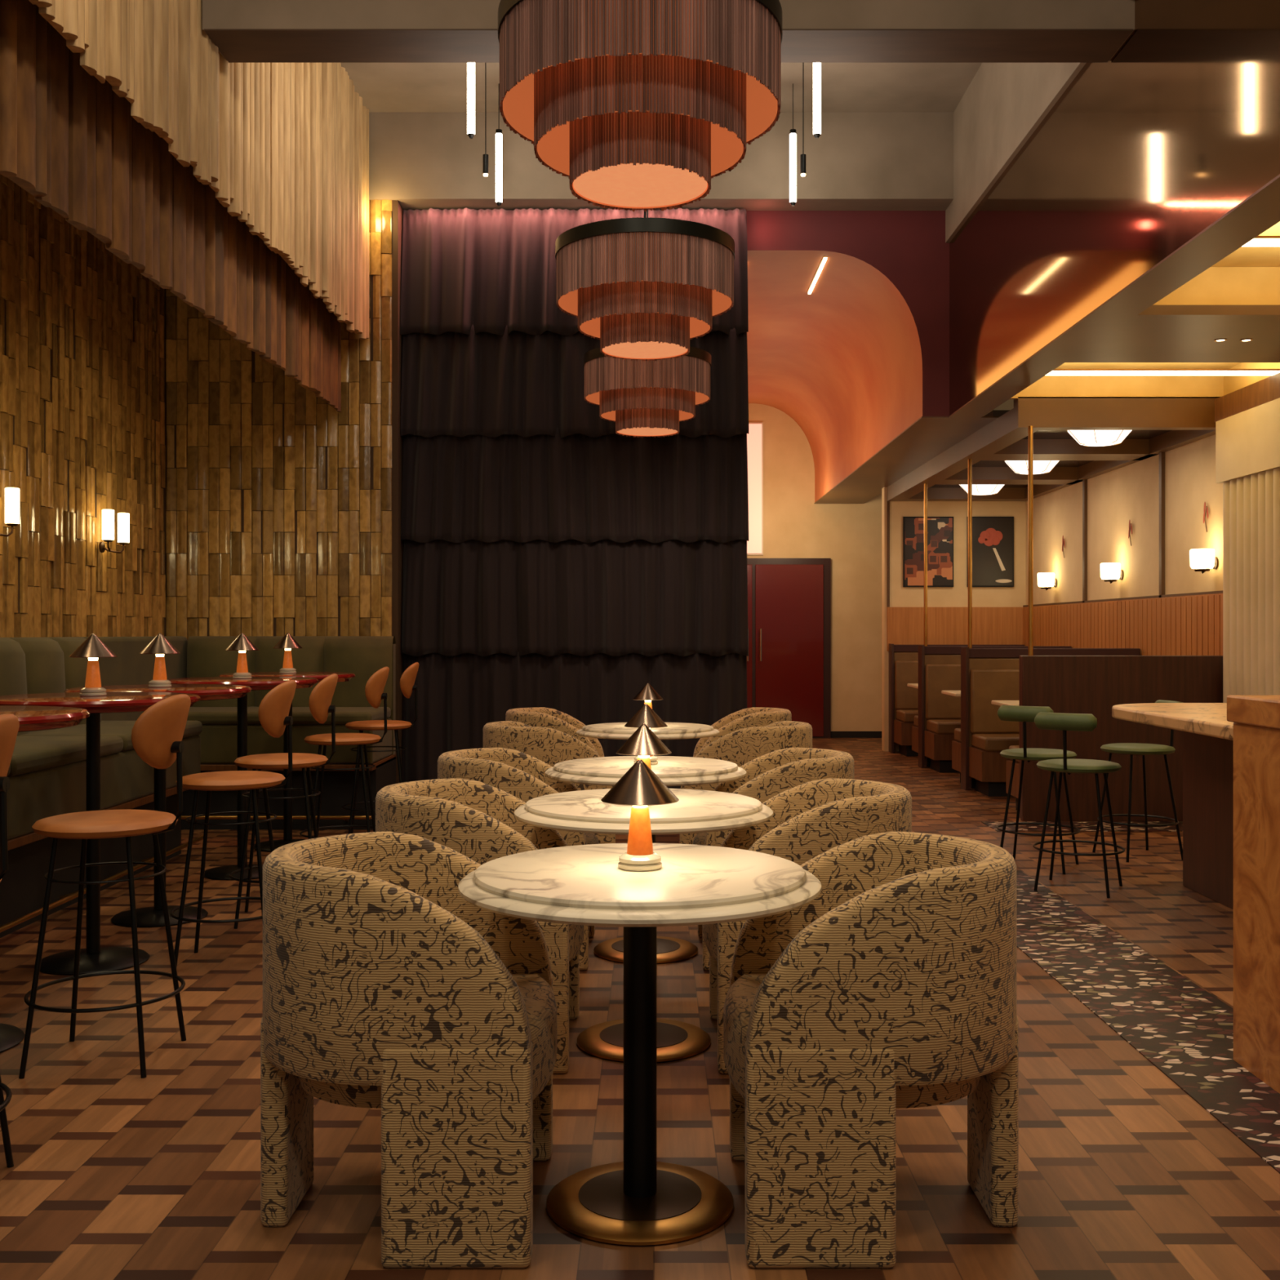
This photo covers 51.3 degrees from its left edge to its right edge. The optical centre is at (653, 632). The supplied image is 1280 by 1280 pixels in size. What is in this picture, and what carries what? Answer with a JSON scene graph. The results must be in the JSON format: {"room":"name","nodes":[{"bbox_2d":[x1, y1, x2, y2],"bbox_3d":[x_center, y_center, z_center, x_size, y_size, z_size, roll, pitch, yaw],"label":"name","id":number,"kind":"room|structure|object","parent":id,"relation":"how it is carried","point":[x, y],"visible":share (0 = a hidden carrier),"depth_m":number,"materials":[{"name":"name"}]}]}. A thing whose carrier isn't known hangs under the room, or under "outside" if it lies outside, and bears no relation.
{"room":"restaurant","nodes":[
{"label":"restaurant","id":0,"kind":"room"},
{"bbox_2d":[0,173,166,637],"bbox_3d":[-3.591,-0.675,4.430,0.177,3.950,10.860,0,0,0],"label":"wall","id":1,"kind":"structure","parent":0,"point":[78,273],"depth_m":8.14,"materials":[{"name":"tile"}]},
{"bbox_2d":[0,487,19,537],"bbox_3d":[-3.418,-0.634,6.930,0.129,0.261,0.312,0,0,0],"label":"wall sconce","id":2,"kind":"object","parent":1,"relation":"attached to","point":[11,495],"visible":1,"depth_m":7.02,"materials":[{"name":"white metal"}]},
{"bbox_2d":[98,509,129,553],"bbox_3d":[-3.418,-0.634,8.410,0.129,0.261,0.312,0,0,0],"label":"wall sconce","id":3,"kind":"object","parent":1,"relation":"attached to","point":[108,515],"visible":1,"depth_m":8.39,"materials":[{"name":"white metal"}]},
{"bbox_2d":[165,200,404,783],"bbox_3d":[-2.690,-0.917,9.766,1.680,4.434,0.268,0,0,0],"label":"wall","id":4,"kind":"structure","parent":0,"point":[206,433],"depth_m":9.65,"materials":[{"name":"tile"}]},
{"bbox_2d":[0,0,341,412],"bbox_3d":[-2.241,-2.074,5.550,0.058,0.971,8.100,0,0,0],"label":"curtain","id":5,"kind":"object","parent":4,"relation":"attached to","point":[68,140],"depth_m":5.79,"materials":[{"name":"fabric"}]},
{"bbox_2d":[28,0,368,339],"bbox_3d":[-2.071,-2.918,5.550,0.058,1.685,8.100,0,0,0],"label":"curtain","id":6,"kind":"object","parent":4,"relation":"attached to","point":[284,147],"depth_m":6.94,"materials":[{"name":"fabric"}]},
{"bbox_2d":[0,737,1279,1279],"bbox_3d":[0.650,1.348,7.050,9.100,0.104,19.100,0,0,0],"label":"floor","id":7,"kind":"structure","parent":0,"point":[117,1173],"depth_m":3.58,"materials":[{"name":"tile"}]},
{"bbox_2d":[0,714,19,1167],"bbox_3d":[-1.708,0.744,3.050,0.480,1.115,0.456,0,0,0],"label":"bar stool","id":8,"kind":"object","parent":7,"relation":"on","point":[9,723],"visible":1,"depth_m":3.06,"materials":[{"name":"beige leather"}]},
{"bbox_2d":[0,705,89,1053],"bbox_3d":[-2.210,0.775,4.200,0.802,1.050,0.802,0,0,0],"label":"table","id":9,"kind":"object","parent":7,"relation":"on","point":[31,718],"visible":0.88,"depth_m":4.18,"materials":[{"name":"red paint"}]},
{"bbox_2d":[0,691,200,975],"bbox_3d":[-2.210,0.774,5.260,0.802,1.050,0.802,0,0,0],"label":"table","id":10,"kind":"object","parent":7,"relation":"on","point":[95,957],"visible":0.72,"depth_m":5.23,"materials":[{"name":"black metal"}]},
{"bbox_2d":[68,633,117,696],"bbox_3d":[-2.210,0.126,5.260,0.178,0.247,0.178,0,0,0],"label":"table lamp","id":11,"kind":"object","parent":10,"relation":"on","point":[92,647],"visible":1,"depth_m":5.23,"materials":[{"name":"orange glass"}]},
{"bbox_2d":[0,635,203,937],"bbox_3d":[-3.034,0.662,5.735,0.812,1.275,7.470,0,0,0],"label":"banquette","id":12,"kind":"object","parent":7,"relation":"on","point":[46,772],"visible":0.67,"depth_m":6.66,"materials":[{"name":"fabric"}]},
{"bbox_2d":[7,736,123,777],"bbox_3d":[-2.978,0.557,6.095,0.665,0.085,1.162,0,0,0],"label":"seat cushion","id":13,"kind":"object","parent":12,"relation":"on","point":[32,756],"depth_m":6.03,"materials":[{"name":"green fabric"}]},
{"bbox_2d":[17,720,202,751],"bbox_3d":[-2.978,0.557,7.265,0.665,0.085,1.162,0,0,0],"label":"seat cushion","id":14,"kind":"object","parent":12,"relation":"on","point":[122,729],"depth_m":7.10,"materials":[{"name":"green fabric"}]},
{"bbox_2d":[18,693,191,1079],"bbox_3d":[-1.658,0.744,4.069,0.480,1.115,0.456,0,0,6],"label":"bar stool","id":15,"kind":"object","parent":7,"relation":"on","point":[157,734],"visible":1,"depth_m":3.97,"materials":[{"name":"black metal"}]},
{"bbox_2d":[63,684,251,927],"bbox_3d":[-2.250,0.774,6.080,0.802,1.050,0.802,0,0,0],"label":"table","id":16,"kind":"object","parent":7,"relation":"on","point":[147,917],"visible":0.58,"depth_m":6.03,"materials":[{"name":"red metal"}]},
{"bbox_2d":[138,633,180,687],"bbox_3d":[-2.250,0.125,6.080,0.178,0.247,0.178,0,0,0],"label":"table lamp","id":17,"kind":"object","parent":16,"relation":"on","point":[159,646],"visible":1,"depth_m":6.05,"materials":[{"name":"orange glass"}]},
{"bbox_2d":[169,680,296,967],"bbox_3d":[-1.653,0.744,5.260,0.480,1.115,0.456,0,0,1],"label":"bar stool","id":18,"kind":"object","parent":7,"relation":"on","point":[274,708],"visible":0.89,"depth_m":5.16,"materials":[{"name":"wood"}]},
{"bbox_2d":[167,676,318,879],"bbox_3d":[-2.220,0.773,7.200,0.802,1.050,0.802,0,0,0],"label":"table","id":19,"kind":"object","parent":7,"relation":"on","point":[255,683],"visible":0.57,"depth_m":7.17,"materials":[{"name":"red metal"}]},
{"bbox_2d":[225,632,258,679],"bbox_3d":[-2.220,0.125,7.200,0.178,0.247,0.178,0,0,0],"label":"table lamp","id":20,"kind":"object","parent":19,"relation":"on","point":[242,643],"visible":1,"depth_m":7.17,"materials":[{"name":"orange glass"}]},
{"bbox_2d":[229,673,337,928],"bbox_3d":[-1.678,0.744,6.061,0.480,1.115,0.456,0,0,-3],"label":"bar stool","id":21,"kind":"object","parent":7,"relation":"on","point":[321,697],"visible":0.84,"depth_m":5.97,"materials":[{"name":"black metal"}]},
{"bbox_2d":[218,671,355,851],"bbox_3d":[-2.220,0.773,8.100,0.802,1.050,0.802,0,0,0],"label":"table","id":22,"kind":"object","parent":7,"relation":"on","point":[342,677],"visible":0.45,"depth_m":8.07,"materials":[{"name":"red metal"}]},
{"bbox_2d":[181,635,395,829],"bbox_3d":[-2.550,0.662,9.064,1.440,1.275,0.832,0,0,0],"label":"banquette","id":23,"kind":"object","parent":7,"relation":"on","point":[362,656],"visible":0.59,"depth_m":8.80,"materials":[{"name":"green"}]},
{"bbox_2d":[186,706,391,724],"bbox_3d":[-2.550,0.557,9.008,1.432,0.085,0.685,0,0,0],"label":"seat cushion","id":24,"kind":"object","parent":23,"relation":"on","point":[207,715],"depth_m":8.68,"materials":[{"name":"green fabric"}]},
{"bbox_2d":[299,666,389,839],"bbox_3d":[-1.688,0.744,7.300,0.480,1.115,0.456,0,0,0],"label":"bar stool","id":25,"kind":"object","parent":7,"relation":"on","point":[375,686],"visible":0.8,"depth_m":7.22,"materials":[{"name":"leather"}]},
{"bbox_2d":[342,662,418,834],"bbox_3d":[-1.718,0.744,8.401,0.480,1.115,0.456,0,0,-3],"label":"bar stool","id":26,"kind":"object","parent":7,"relation":"on","point":[407,679],"visible":0.8,"depth_m":8.30,"materials":[{"name":"leather"}]},
{"bbox_2d":[260,831,556,1268],"bbox_3d":[-0.549,0.894,3.030,0.659,0.812,0.628,0,0,0],"label":"barrel armchair","id":27,"kind":"object","parent":7,"relation":"on","point":[384,988],"visible":0.98,"depth_m":2.72,"materials":[{"name":"fabric"}]},
{"bbox_2d":[298,973,556,1108],"bbox_3d":[-0.511,0.912,3.030,0.582,0.176,0.472,0,0,0],"label":"seat cushion","id":28,"kind":"object","parent":27,"relation":"on","point":[536,991],"depth_m":2.89,"materials":[{"name":"fabric"}]},
{"bbox_2d":[375,777,583,1073],"bbox_3d":[-0.549,0.894,4.230,0.659,0.812,0.628,0,0,0],"label":"barrel armchair","id":29,"kind":"object","parent":7,"relation":"on","point":[475,820],"visible":0.33,"depth_m":3.95,"materials":[{"name":"fabric"}]},
{"bbox_2d":[568,924,583,961],"bbox_3d":[-0.511,0.912,4.230,0.582,0.176,0.472,0,0,0],"label":"seat cushion","id":30,"kind":"object","parent":29,"relation":"on","point":[575,931],"depth_m":4.08,"materials":[{"name":"fabric"}]},
{"bbox_2d":[437,747,599,970],"bbox_3d":[-0.549,0.894,5.430,0.659,0.812,0.628,0,0,0],"label":"barrel armchair","id":31,"kind":"object","parent":7,"relation":"on","point":[521,775],"visible":0.3,"depth_m":5.16,"materials":[{"name":"fabric"}]},
{"bbox_2d":[483,720,615,844],"bbox_3d":[-0.596,0.894,7.226,0.659,0.812,0.628,0,0,-24],"label":"barrel armchair","id":32,"kind":"object","parent":7,"relation":"on","point":[551,746],"visible":0.28,"depth_m":6.95,"materials":[{"name":"fabric"}]},
{"bbox_2d":[505,706,604,756],"bbox_3d":[-0.615,0.894,8.500,0.659,0.812,0.628,0,0,0],"label":"barrel armchair","id":33,"kind":"object","parent":7,"relation":"on","point":[548,717],"visible":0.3,"depth_m":8.24,"materials":[{"name":"fabric"}]},
{"bbox_2d":[457,843,821,1246],"bbox_3d":[-0.030,0.917,3.030,0.818,0.765,0.818,0,0,0],"label":"pedestal table","id":34,"kind":"object","parent":7,"relation":"on","point":[638,1200],"visible":0.98,"depth_m":2.97,"materials":[{"name":"beige stone"}]},
{"bbox_2d":[600,759,679,871],"bbox_3d":[-0.030,0.411,3.030,0.178,0.247,0.178,0,0,0],"label":"table lamp","id":35,"kind":"object","parent":34,"relation":"on","point":[639,788],"visible":1,"depth_m":3.00,"materials":[{"name":"orange"}]},
{"bbox_2d":[514,788,773,1062],"bbox_3d":[-0.030,0.917,4.230,0.818,0.765,0.818,0,0,0],"label":"pedestal table","id":36,"kind":"object","parent":7,"relation":"on","point":[696,811],"visible":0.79,"depth_m":4.07,"materials":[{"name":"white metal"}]},
{"bbox_2d":[616,723,671,769],"bbox_3d":[-0.030,0.411,4.230,0.178,0.247,0.178,0,0,0],"label":"table lamp","id":37,"kind":"object","parent":36,"relation":"on","point":[643,743],"visible":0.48,"depth_m":4.18,"materials":[{"name":"silver glass"}]},
{"bbox_2d":[545,755,746,964],"bbox_3d":[-0.030,0.917,5.430,0.818,0.765,0.818,0,0,0],"label":"pedestal table","id":38,"kind":"object","parent":7,"relation":"on","point":[673,771],"visible":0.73,"depth_m":5.28,"materials":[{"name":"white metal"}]},
{"bbox_2d":[624,703,667,764],"bbox_3d":[-0.030,0.411,5.430,0.178,0.247,0.178,0,0,0],"label":"table lamp","id":39,"kind":"object","parent":38,"relation":"on","point":[646,714],"visible":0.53,"depth_m":5.39,"materials":[{"name":"silver metal"}]},
{"bbox_2d":[576,722,719,755],"bbox_3d":[-0.030,0.917,7.620,0.818,0.765,0.818,0,0,0],"label":"pedestal table","id":40,"kind":"object","parent":7,"relation":"on","point":[616,731],"visible":0.38,"depth_m":7.38,"materials":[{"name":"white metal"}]},
{"bbox_2d":[693,706,791,757],"bbox_3d":[0.554,0.894,8.500,0.659,0.812,0.628,0,0,0],"label":"barrel armchair","id":41,"kind":"object","parent":7,"relation":"on","point":[756,716],"visible":0.23,"depth_m":8.25,"materials":[{"name":"fabric"}]},
{"bbox_2d":[680,720,812,844],"bbox_3d":[0.536,0.894,7.226,0.659,0.812,0.628,0,0,24],"label":"barrel armchair","id":42,"kind":"object","parent":7,"relation":"on","point":[740,747],"visible":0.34,"depth_m":6.95,"materials":[{"name":"fabric"}]},
{"bbox_2d":[693,747,853,970],"bbox_3d":[0.489,0.894,5.430,0.659,0.812,0.628,0,0,0],"label":"barrel armchair","id":43,"kind":"object","parent":7,"relation":"on","point":[773,773],"visible":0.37,"depth_m":5.17,"materials":[{"name":"fabric"}]},
{"bbox_2d":[703,777,911,1073],"bbox_3d":[0.489,0.894,4.230,0.659,0.812,0.628,0,0,0],"label":"barrel armchair","id":44,"kind":"object","parent":7,"relation":"on","point":[810,819],"visible":0.3,"depth_m":3.96,"materials":[{"name":"fabric"}]},
{"bbox_2d":[723,831,1018,1268],"bbox_3d":[0.489,0.894,3.030,0.659,0.812,0.628,0,0,0],"label":"barrel armchair","id":45,"kind":"object","parent":7,"relation":"on","point":[893,988],"visible":0.98,"depth_m":2.72,"materials":[{"name":"fabric"}]},
{"bbox_2d":[723,973,980,1108],"bbox_3d":[0.451,0.912,3.030,0.582,0.176,0.472,0,0,0],"label":"seat cushion","id":46,"kind":"object","parent":45,"relation":"on","point":[740,997],"depth_m":2.88,"materials":[{"name":"fabric"}]},
{"bbox_2d":[888,644,1024,756],"bbox_3d":[3.297,0.710,14.260,1.445,1.180,0.640,0,0,0],"label":"bench","id":47,"kind":"object","parent":7,"relation":"on","point":[903,659],"visible":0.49,"depth_m":14.36,"materials":[{"name":"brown leather"}]},
{"bbox_2d":[894,660,918,709],"bbox_3d":[3.315,0.565,14.390,1.410,0.530,0.060,0,0,0],"label":"cushion","id":48,"kind":"object","parent":47,"relation":"on","point":[906,672],"depth_m":14.36,"materials":[{"name":"brown leather"}]},
{"bbox_2d":[911,644,1071,773],"bbox_3d":[3.297,0.710,12.870,1.445,1.180,1.100,0,0,0],"label":"bench","id":49,"kind":"object","parent":7,"relation":"on","point":[937,719],"visible":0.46,"depth_m":12.74,"materials":[{"name":"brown leather"}]},
{"bbox_2d":[924,483,927,646],"bbox_3d":[2.630,-0.655,12.870,0.034,1.570,0.034,0,0,0],"label":"brass pole","id":50,"kind":"object","parent":49,"relation":"on","point":[925,484],"visible":1,"depth_m":12.86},
{"bbox_2d":[925,663,960,719],"bbox_3d":[3.315,0.565,12.770,1.410,0.530,0.060,0,0,0],"label":"cushion","id":51,"kind":"object","parent":49,"relation":"on","point":[939,677],"depth_m":12.74,"materials":[{"name":"brown leather"}]},
{"bbox_2d":[996,705,1079,874],"bbox_3d":[2.130,0.850,7.396,0.447,0.903,0.482,0,0,36],"label":"bar stool","id":52,"kind":"object","parent":7,"relation":"on","point":[1005,713],"visible":0.89,"depth_m":7.28,"materials":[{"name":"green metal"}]},
{"bbox_2d":[951,647,1140,796],"bbox_3d":[3.297,0.710,11.070,1.445,1.180,1.100,0,0,0],"label":"bench","id":53,"kind":"object","parent":7,"relation":"on","point":[988,675],"visible":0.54,"depth_m":10.94,"materials":[{"name":"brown leather"}]},
{"bbox_2d":[968,458,972,648],"bbox_3d":[2.630,-0.655,11.070,0.034,1.570,0.034,0,0,0],"label":"brass pole","id":54,"kind":"object","parent":53,"relation":"on","point":[970,460],"visible":1,"depth_m":11.05,"materials":[{"name":"metal"}]},
{"bbox_2d":[969,669,1019,733],"bbox_3d":[3.315,0.565,10.970,1.410,0.530,0.060,0,0,0],"label":"cushion","id":55,"kind":"object","parent":53,"relation":"on","point":[986,686],"depth_m":10.94,"materials":[{"name":"brown leather"}]},
{"bbox_2d":[971,733,1019,751],"bbox_3d":[3.320,0.885,10.760,1.400,0.110,0.480,0,0,0],"label":"seat cushion","id":56,"kind":"object","parent":53,"relation":"on","point":[980,742],"depth_m":10.53,"materials":[{"name":"brown leather"}]},
{"bbox_2d":[1032,711,1124,897],"bbox_3d":[2.150,0.850,6.756,0.447,0.903,0.482,0,0,36],"label":"bar stool","id":57,"kind":"object","parent":7,"relation":"on","point":[1045,721],"visible":1,"depth_m":6.63,"materials":[{"name":"leather"}]},
{"bbox_2d":[1006,655,1222,821],"bbox_3d":[3.280,0.730,9.505,1.480,1.140,0.670,0,0,0],"label":"partition","id":58,"kind":"object","parent":7,"relation":"on","point":[1064,684],"visible":0.5,"depth_m":9.17,"materials":[{"name":"brown wood"}]},
{"bbox_2d":[1028,426,1033,655],"bbox_3d":[2.630,-0.640,9.290,0.034,1.600,0.034,0,0,0],"label":"brass pole","id":59,"kind":"object","parent":58,"relation":"on","point":[1030,428],"visible":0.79,"depth_m":9.28,"materials":[{"name":"metal"}]},
{"bbox_2d":[1092,699,1182,862],"bbox_3d":[2.837,0.850,7.762,0.482,0.903,0.447,0,0,-6],"label":"bar stool","id":60,"kind":"object","parent":7,"relation":"on","point":[1131,748],"visible":0.77,"depth_m":7.66,"materials":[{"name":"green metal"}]},
{"bbox_2d":[1111,702,1233,909],"bbox_3d":[3.000,0.835,5.720,1.400,0.930,2.640,0,0,0],"label":"bar counter","id":61,"kind":"object","parent":7,"relation":"on","point":[1207,734],"depth_m":6.48,"materials":[{"name":"wood"}]},
{"bbox_2d":[1111,702,1233,740],"bbox_3d":[3.000,0.400,5.720,1.400,0.060,2.640,0,0,0],"label":"countertop","id":62,"kind":"structure","parent":61,"relation":"on","point":[1210,719],"depth_m":6.13,"materials":[{"name":"stone"}]},
{"bbox_2d":[1226,695,1279,1093],"bbox_3d":[2.348,0.745,2.506,1.205,1.110,3.112,0,0,0],"label":"counter","id":63,"kind":"object","parent":7,"relation":"on","point":[1255,719],"visible":1,"depth_m":3.89,"materials":[{"name":"wood"}]},
{"bbox_2d":[368,112,953,210],"bbox_3d":[-0.065,-3.447,9.865,4.470,0.626,0.470,0,0,0],"label":"wall","id":64,"kind":"structure","parent":0,"point":[420,161],"depth_m":9.63,"materials":[{"name":"paint"}]},
{"bbox_2d":[400,207,748,788],"bbox_3d":[-0.577,-0.909,9.788,2.549,4.422,0.215,0,0,0],"label":"curtain","id":65,"kind":"object","parent":64,"relation":"hanging from","point":[554,557],"visible":0.74,"depth_m":9.77,"materials":[{"name":"black fabric"}]},
{"bbox_2d":[341,62,982,112],"bbox_3d":[0.050,-3.810,3.950,4.700,0.100,11.900,0,0,0],"label":"ceiling","id":66,"kind":"structure","parent":0,"point":[383,87],"depth_m":9.20,"materials":[{"name":"paint"}]},
{"bbox_2d":[466,62,475,138],"bbox_3d":[-1.055,-3.297,7.720,0.044,0.865,0.044,0,0,0],"label":"light","id":67,"kind":"object","parent":66,"relation":"hanging from","point":[470,66],"visible":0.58,"depth_m":7.70,"materials":[{"name":"white"}]},
{"bbox_2d":[497,0,782,211],"bbox_3d":[-0.038,-2.528,3.900,0.828,2.464,0.828,0,0,0],"label":"pendant","id":68,"kind":"object","parent":66,"relation":"hanging from","point":[641,104],"visible":1,"depth_m":3.68,"materials":[{"name":"brown fabric"}]},
{"bbox_2d":[573,163,706,207],"bbox_3d":[-0.038,-1.311,3.900,0.392,0.006,0.392,0,0,0],"label":"diffuser","id":69,"kind":"object","parent":68,"relation":"attached to","point":[602,184],"depth_m":3.89,"materials":[{"name":"plastic"}]},
{"bbox_2d":[583,208,711,437],"bbox_3d":[-0.038,-2.528,8.650,0.828,2.464,0.828,0,0,44],"label":"pendant","id":70,"kind":"object","parent":66,"relation":"hanging from","point":[645,398],"visible":0.96,"depth_m":8.39,"materials":[{"name":"brown fabric"}]},
{"bbox_2d":[617,426,677,435],"bbox_3d":[-0.038,-1.311,8.650,0.392,0.006,0.392,0,0,44],"label":"diffuser","id":71,"kind":"object","parent":70,"relation":"attached to","point":[628,431],"depth_m":8.66,"materials":[{"name":"plastic"}]},
{"bbox_2d":[202,0,1134,61],"bbox_3d":[0.070,-3.258,6.258,4.260,1.004,0.335,0,0,0],"label":"ceiling beam","id":72,"kind":"structure","parent":66,"relation":"attached to","point":[216,14],"depth_m":6.09,"materials":[{"name":"paint"}]},
{"bbox_2d":[555,211,734,361],"bbox_3d":[-0.038,-2.023,6.160,0.828,1.454,0.828,0,0,-23],"label":"pendant","id":73,"kind":"object","parent":72,"relation":"hanging from","point":[644,287],"visible":1,"depth_m":5.88,"materials":[{"name":"brown fabric"}]},
{"bbox_2d":[602,341,687,358],"bbox_3d":[-0.038,-1.311,6.160,0.392,0.006,0.392,0,0,-23],"label":"diffuser","id":74,"kind":"object","parent":73,"relation":"attached to","point":[616,349],"depth_m":6.16,"materials":[{"name":"plastic"}]},
{"bbox_2d":[204,28,1133,62],"bbox_3d":[0.070,-2.753,6.258,4.240,0.006,0.345,0,0,0],"label":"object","id":75,"kind":"structure","parent":72,"relation":"attached to","point":[236,45],"depth_m":6.22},
{"bbox_2d":[813,62,820,138],"bbox_3d":[0.948,-3.297,7.720,0.044,0.865,0.044,0,0,0],"label":"light","id":76,"kind":"object","parent":66,"relation":"hanging from","point":[816,66],"visible":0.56,"depth_m":7.70,"materials":[{"name":"white glass"}]},
{"bbox_2d":[746,250,922,502],"bbox_3d":[1.140,-2.263,13.200,1.880,1.314,6.599,0,0,0],"label":"vault","id":77,"kind":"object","parent":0,"point":[842,359],"visible":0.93,"depth_m":11.86,"materials":[{"name":"paint"}]},
{"bbox_2d":[746,210,949,416],"bbox_3d":[1.410,-2.370,10.000,1.580,1.528,0.200,0,0,0],"label":"wall","id":78,"kind":"structure","parent":0,"point":[909,248],"depth_m":9.90,"materials":[{"name":"paint"}]},
{"bbox_2d":[746,399,1013,731],"bbox_3d":[2.550,-0.900,16.575,4.900,4.400,0.150,0,0,0],"label":"wall","id":79,"kind":"structure","parent":0,"point":[850,535],"depth_m":16.50,"materials":[{"name":"beige paint"}]},
{"bbox_2d":[746,422,763,555],"bbox_3d":[1.200,-1.780,16.479,0.320,1.640,0.038,0,0,0],"label":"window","id":80,"kind":"structure","parent":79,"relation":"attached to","point":[755,435],"depth_m":16.46,"materials":[{"name":"white"}]},
{"bbox_2d":[746,558,831,737],"bbox_3d":[1.245,0.190,16.432,1.890,2.220,0.132,0,0,0],"label":"door","id":81,"kind":"structure","parent":79,"relation":"in","point":[788,660],"depth_m":16.43,"materials":[{"name":"red"}]},
{"bbox_2d":[881,487,1026,751],"bbox_3d":[3.415,-0.147,14.675,1.770,2.895,0.150,0,0,0],"label":"wall","id":82,"kind":"structure","parent":0,"point":[957,596],"depth_m":14.60,"materials":[{"name":"beige paint"}]},
{"bbox_2d":[902,516,953,586],"bbox_3d":[3.010,-0.885,14.582,0.550,0.770,0.025,0,0,0],"label":"framed poster","id":83,"kind":"object","parent":82,"relation":"attached to","point":[940,529],"visible":1,"depth_m":14.57,"materials":[{"name":"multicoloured paper"}]},
{"bbox_2d":[887,607,1023,650],"bbox_3d":[3.303,-0.040,14.582,1.485,0.480,0.035,0,0,0],"label":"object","id":84,"kind":"structure","parent":82,"relation":"attached to","point":[905,625],"depth_m":14.57,"materials":[{"name":"brown wood"}]},
{"bbox_2d":[967,516,1013,586],"bbox_3d":[3.690,-0.885,14.580,0.510,0.770,0.030,0,0,0],"label":"framed poster","id":85,"kind":"object","parent":82,"relation":"attached to","point":[993,537],"visible":0.99,"depth_m":14.57,"materials":[{"name":"black paper"}]},
{"bbox_2d":[813,173,1279,503],"bbox_3d":[3.546,-1.620,7.250,3.108,0.050,18.500,0,0,0],"label":"ceiling","id":86,"kind":"structure","parent":0,"point":[1126,327],"depth_m":7.20,"materials":[{"name":"paint"}]},
{"bbox_2d":[887,396,1220,501],"bbox_3d":[3.340,-1.617,11.985,1.560,0.355,5.270,0,0,0],"label":"ceiling","id":87,"kind":"structure","parent":0,"point":[1189,420],"depth_m":10.69,"materials":[{"name":"brown paint"}]},
{"bbox_2d":[928,430,1171,488],"bbox_3d":[3.370,-1.580,11.910,1.260,0.040,4.880,0,0,0],"label":"panel","id":88,"kind":"object","parent":87,"relation":"attached to","point":[1039,434],"visible":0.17,"depth_m":10.72,"materials":[{"name":"black"}]},
{"bbox_2d":[1066,430,1131,446],"bbox_3d":[3.370,-1.486,10.050,0.490,0.143,0.490,0,0,0],"label":"dome ceiling light","id":89,"kind":"object","parent":88,"relation":"attached to","point":[1085,437],"visible":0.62,"depth_m":9.93,"materials":[{"name":"white glass"}]},
{"bbox_2d":[945,0,1279,415],"bbox_3d":[2.285,-2.683,3.950,0.230,2.153,11.900,0,0,0],"label":"wall","id":90,"kind":"structure","parent":0,"point":[1148,147],"depth_m":6.64,"materials":[{"name":"paint"}]},
{"bbox_2d":[1026,434,1222,604],"bbox_3d":[4.190,-0.147,11.925,0.220,2.895,5.650,0,0,0],"label":"wall","id":91,"kind":"structure","parent":0,"point":[1131,492],"depth_m":11.30,"materials":[{"name":"beige paint"}]},
{"bbox_2d":[887,452,1222,607],"bbox_3d":[3.320,-0.858,11.950,1.520,1.165,5.300,0,0,0],"label":"trim","id":92,"kind":"structure","parent":91,"relation":"attached to","point":[1162,455],"depth_m":11.41,"materials":[{"name":"brown"}]},
{"bbox_2d":[1022,593,1222,655],"bbox_3d":[4.058,-0.040,11.950,0.045,0.480,5.300,0,0,0],"label":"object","id":93,"kind":"structure","parent":91,"relation":"attached to","point":[1193,624],"depth_m":11.07,"materials":[{"name":"brown wood"}]},
{"bbox_2d":[1189,548,1218,573],"bbox_3d":[3.986,-0.516,9.660,0.185,0.178,0.170,0,0,0],"label":"wall light","id":94,"kind":"object","parent":91,"relation":"attached to","point":[1202,560],"visible":1,"depth_m":9.60,"materials":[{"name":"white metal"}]},
{"bbox_2d":[1009,362,1279,399],"bbox_3d":[3.215,-1.755,8.610,1.670,0.220,1.580,0,0,0],"label":"ceiling","id":95,"kind":"structure","parent":0,"point":[1071,386],"depth_m":9.35,"materials":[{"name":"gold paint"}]},
{"bbox_2d":[1045,368,1279,375],"bbox_3d":[3.190,-1.636,8.370,1.580,0.036,0.036,0,0,0],"label":"recessed light","id":96,"kind":"object","parent":95,"relation":"in","point":[1056,371],"visible":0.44,"depth_m":8.35,"materials":[{"name":"beige"}]},
{"bbox_2d":[1152,221,1279,305],"bbox_3d":[3.215,-1.755,5.880,1.670,0.220,1.720,0,0,0],"label":"ceiling","id":97,"kind":"structure","parent":0,"point":[1248,275],"depth_m":6.69,"materials":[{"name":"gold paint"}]},
{"bbox_2d":[1215,397,1279,702],"bbox_3d":[3.955,-0.070,7.050,0.230,2.740,4.100,0,0,0],"label":"wall","id":98,"kind":"structure","parent":0,"point":[1247,442],"depth_m":8.58,"materials":[{"name":"paint"}]},
{"bbox_3d":[4.535,-0.147,7.050,0.930,2.895,4.100,0,0,0],"label":"wall","id":99,"kind":"structure","parent":0,"visible":0},
{"bbox_2d":[1214,372,1279,422],"bbox_3d":[3.965,-1.518,7.060,0.250,0.155,4.120,0,0,0],"label":"trim","id":100,"kind":"structure","parent":99,"relation":"attached to","point":[1265,390],"depth_m":8.60,"materials":[{"name":"brown wood"}]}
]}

